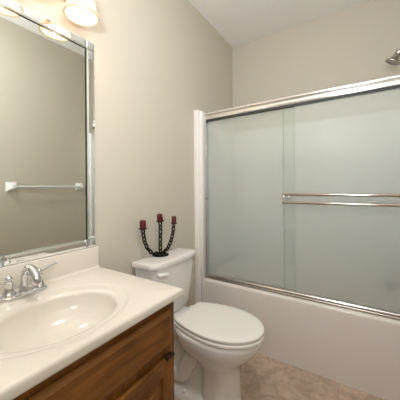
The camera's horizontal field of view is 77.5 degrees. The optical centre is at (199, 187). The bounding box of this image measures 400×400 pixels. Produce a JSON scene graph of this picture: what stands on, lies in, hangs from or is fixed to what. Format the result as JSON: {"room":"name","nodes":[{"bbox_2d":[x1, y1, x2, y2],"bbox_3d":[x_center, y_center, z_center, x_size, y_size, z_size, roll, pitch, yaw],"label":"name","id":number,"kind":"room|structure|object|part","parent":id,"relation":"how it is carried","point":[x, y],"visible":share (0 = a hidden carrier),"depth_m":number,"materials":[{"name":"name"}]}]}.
{"room":"bathroom","nodes":[
{"label":"bathroom","id":0,"kind":"room"},
{"bbox_2d":[2,0,232,306],"bbox_3d":[-0.606,-0.156,1.292,0.100,2.720,3.620,0,0,33],"label":"wall","id":1,"kind":"structure","parent":0,"point":[157,63],"depth_m":1.61,"materials":[{"name":"beige paint"}]},
{"bbox_2d":[0,0,94,266],"bbox_3d":[-0.755,-0.221,0.951,0.012,1.040,0.787,0,0,33],"label":"wall mirror","id":2,"kind":"object","parent":1,"relation":"attached to","point":[47,135],"visible":1,"depth_m":1.07,"materials":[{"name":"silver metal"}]},
{"bbox_2d":[0,246,99,295],"bbox_3d":[-0.735,0.354,0.960,0.032,0.105,0.780,0,0,33],"label":"backsplash","id":3,"kind":"structure","parent":1,"relation":"attached to","point":[71,263],"depth_m":1.12,"materials":[{"name":"white ceramic"}]},
{"bbox_2d":[62,0,99,26],"bbox_3d":[-0.665,-0.861,0.934,0.194,0.198,0.660,0,0,33],"label":"vanity light","id":4,"kind":"object","parent":1,"relation":"attached to","point":[84,13],"visible":1,"depth_m":1.14,"materials":[{"name":"white glass"}]},
{"bbox_3d":[-0.527,-0.828,1.107,0.145,0.124,0.145,0,0,33],"label":"lamp shade","id":5,"kind":"part","parent":4,"relation":"part of","materials":[{"name":"white glass"}]},
{"bbox_2d":[194,110,201,303],"bbox_3d":[-0.016,0.278,2.070,0.048,1.845,0.040,0,0,33],"label":"trim","id":6,"kind":"structure","parent":1,"relation":"attached to","point":[198,284],"depth_m":2.05,"materials":[{"name":"white paint"}]},
{"bbox_2d":[174,353,384,399],"bbox_3d":[0.087,1.249,0.853,1.724,0.100,3.620,0,0,33],"label":"floor","id":7,"kind":"structure","parent":0,"point":[263,377],"depth_m":1.51,"materials":[{"name":"tile"}]},
{"bbox_2d":[13,301,174,399],"bbox_3d":[-0.512,0.821,0.816,0.558,0.766,0.743,0,0,33],"label":"vanity cabinet","id":8,"kind":"object","parent":7,"relation":"on","point":[137,363],"visible":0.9,"depth_m":0.77,"materials":[{"name":"brown wood"}]},
{"bbox_2d":[0,246,182,399],"bbox_3d":[-0.513,0.415,0.821,0.555,0.230,0.785,0,0,33],"label":"countertop","id":9,"kind":"structure","parent":8,"relation":"on","point":[84,305],"depth_m":0.90,"materials":[{"name":"beige stone"}]},
{"bbox_2d":[0,261,56,302],"bbox_3d":[-0.632,0.343,0.924,0.144,0.121,0.250,0,0,33],"label":"faucet","id":10,"kind":"object","parent":9,"relation":"on","point":[36,275],"visible":1,"depth_m":0.91,"materials":[{"name":"silver metal"}]},
{"bbox_3d":[-0.696,0.358,0.905,0.048,0.076,0.048,0,0,33],"label":"handle","id":11,"kind":"part","parent":10,"relation":"part of","materials":[{"name":"silver metal"}]},
{"bbox_3d":[-0.668,0.397,0.948,0.056,0.014,0.164,0,0,33],"label":"plate","id":12,"kind":"part","parent":10,"relation":"part of","materials":[{"name":"silver metal"}]},
{"bbox_3d":[-0.629,0.339,0.922,0.136,0.112,0.033,0,0,33],"label":"spout","id":13,"kind":"part","parent":10,"relation":"part of","materials":[{"name":"silver metal"}]},
{"bbox_3d":[-0.641,0.357,0.991,0.048,0.076,0.048,0,0,33],"label":"handle","id":14,"kind":"part","parent":10,"relation":"part of","materials":[{"name":"silver metal"}]},
{"bbox_3d":[-0.626,0.324,1.024,0.015,0.032,0.076,0,0,25],"label":"lever","id":15,"kind":"part","parent":10,"relation":"part of","materials":[{"name":"silver metal"}]},
{"bbox_3d":[-0.201,0.664,0.821,0.019,0.058,0.226,0,0,33],"label":"rail","id":16,"kind":"part","parent":8,"relation":"part of","materials":[{"name":"brown wood"}]},
{"bbox_3d":[-0.200,0.856,0.821,0.015,0.325,0.220,0,0,33],"label":"raised panel","id":17,"kind":"part","parent":8,"relation":"part of","materials":[{"name":"brown wood"}]},
{"bbox_2d":[132,247,264,399],"bbox_3d":[0.022,0.816,1.475,0.724,0.764,0.446,0,0,33],"label":"toilet","id":18,"kind":"object","parent":7,"relation":"on","point":[212,341],"visible":0.9,"depth_m":1.38,"materials":[{"name":"white ceramic"}]},
{"bbox_2d":[139,220,176,256],"bbox_3d":[-0.257,0.322,1.619,0.108,0.227,0.344,0,0,33],"label":"candelabra","id":19,"kind":"object","parent":18,"relation":"on","point":[164,253],"visible":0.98,"depth_m":1.61,"materials":[{"name":"black metal"}]},
{"bbox_2d":[140,220,145,228],"bbox_3d":[-0.344,0.215,1.500,0.038,0.056,0.039,0,0,33],"label":"candle","id":20,"kind":"object","parent":19,"relation":"on","point":[142,222],"visible":1,"depth_m":1.48,"materials":[{"name":"red wax"}]},
{"bbox_3d":[-0.310,0.338,1.544,0.028,0.188,0.135,0,0,38],"label":"chain arm","id":21,"kind":"part","parent":19,"relation":"part of","materials":[{"name":"black metal"}]},
{"bbox_2d":[157,213,162,220],"bbox_3d":[-0.260,0.188,1.614,0.038,0.054,0.042,0,0,33],"label":"candle","id":22,"kind":"object","parent":19,"relation":"on","point":[159,216],"visible":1,"depth_m":1.60,"materials":[{"name":"red wax"}]},
{"bbox_3d":[-0.258,0.322,1.618,0.026,0.216,0.021,0,0,-17],"label":"chain arm","id":23,"kind":"part","parent":19,"relation":"part of","materials":[{"name":"black metal"}]},
{"bbox_3d":[-0.257,0.431,1.619,0.108,0.007,0.108,0,0,33],"label":"plate","id":24,"kind":"part","parent":19,"relation":"part of","materials":[{"name":"black metal"}]},
{"bbox_3d":[-0.210,0.338,1.700,0.028,0.185,0.138,0,0,28],"label":"chain arm","id":25,"kind":"part","parent":19,"relation":"part of","materials":[{"name":"black metal"}]},
{"bbox_3d":[-0.217,0.504,1.444,0.043,0.029,0.075,0,0,33],"label":"flush lever","id":26,"kind":"part","parent":18,"relation":"part of","materials":[{"name":"white plastic"}]},
{"bbox_3d":[-0.204,0.633,1.619,0.170,0.318,0.418,0,0,33],"label":"tank","id":27,"kind":"part","parent":18,"relation":"part of","materials":[{"name":"white ceramic"}]},
{"bbox_3d":[-0.204,0.454,1.619,0.192,0.038,0.446,0,0,33],"label":"tank lid","id":28,"kind":"part","parent":18,"relation":"part of","materials":[{"name":"white ceramic"}]},
{"bbox_3d":[0.122,0.779,1.411,0.486,0.020,0.368,0,0,33],"label":"seat","id":29,"kind":"part","parent":18,"relation":"part of","materials":[{"name":"white plastic"}]},
{"bbox_3d":[0.122,0.757,1.411,0.482,0.025,0.364,0,0,33],"label":"lid","id":30,"kind":"part","parent":18,"relation":"part of","materials":[{"name":"white plastic"}]},
{"bbox_2d":[201,273,399,399],"bbox_3d":[0.806,0.967,1.976,1.424,0.455,0.726,0,0,33],"label":"bathtub","id":31,"kind":"object","parent":7,"relation":"on","point":[360,351],"visible":0.45,"depth_m":1.57,"materials":[{"name":"white ceramic"}]},
{"bbox_2d":[199,74,399,320],"bbox_3d":[0.625,0.052,1.704,1.427,1.376,0.098,0,0,33],"label":"shower enclosure","id":32,"kind":"object","parent":31,"relation":"on","point":[301,191],"visible":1,"depth_m":1.64,"materials":[{"name":"glass"}]},
{"bbox_3d":[0.365,0.075,1.895,0.686,1.267,0.006,0,0,33],"label":"sliding panel","id":33,"kind":"part","parent":32,"relation":"part of","materials":[{"name":"green glass"}]},
{"bbox_3d":[0.628,-0.598,1.716,1.375,0.064,0.070,0,0,33],"label":"header rail","id":34,"kind":"part","parent":32,"relation":"part of","materials":[{"name":"silver metal"}]},
{"bbox_3d":[0.916,0.071,1.524,0.642,1.267,0.006,0,0,33],"label":"sliding panel","id":35,"kind":"part","parent":32,"relation":"part of","materials":[{"name":"green glass"}]},
{"bbox_2d":[189,0,370,47],"bbox_3d":[0.067,-1.571,0.853,1.724,0.100,3.620,0,0,33],"label":"ceiling","id":36,"kind":"structure","parent":0,"point":[239,22],"depth_m":2.18,"materials":[{"name":"white paint"}]},
{"bbox_2d":[232,0,399,106],"bbox_3d":[1.028,-0.167,2.334,1.524,2.720,0.100,0,0,33],"label":"wall","id":37,"kind":"structure","parent":0,"point":[353,44],"depth_m":2.23,"materials":[{"name":"beige paint"}]},
{"bbox_3d":[0.760,-0.165,0.414,0.100,2.720,3.620,0,0,33],"label":"wall","id":38,"kind":"structure","parent":0,"visible":0},
{"bbox_2d":[385,49,399,65],"bbox_3d":[1.347,-0.890,1.631,0.218,0.143,0.090,0,0,33],"label":"showerhead","id":39,"kind":"object","parent":38,"relation":"attached to","point":[394,60],"visible":1,"depth_m":1.64,"materials":[{"name":"silver metal"}]}
]}

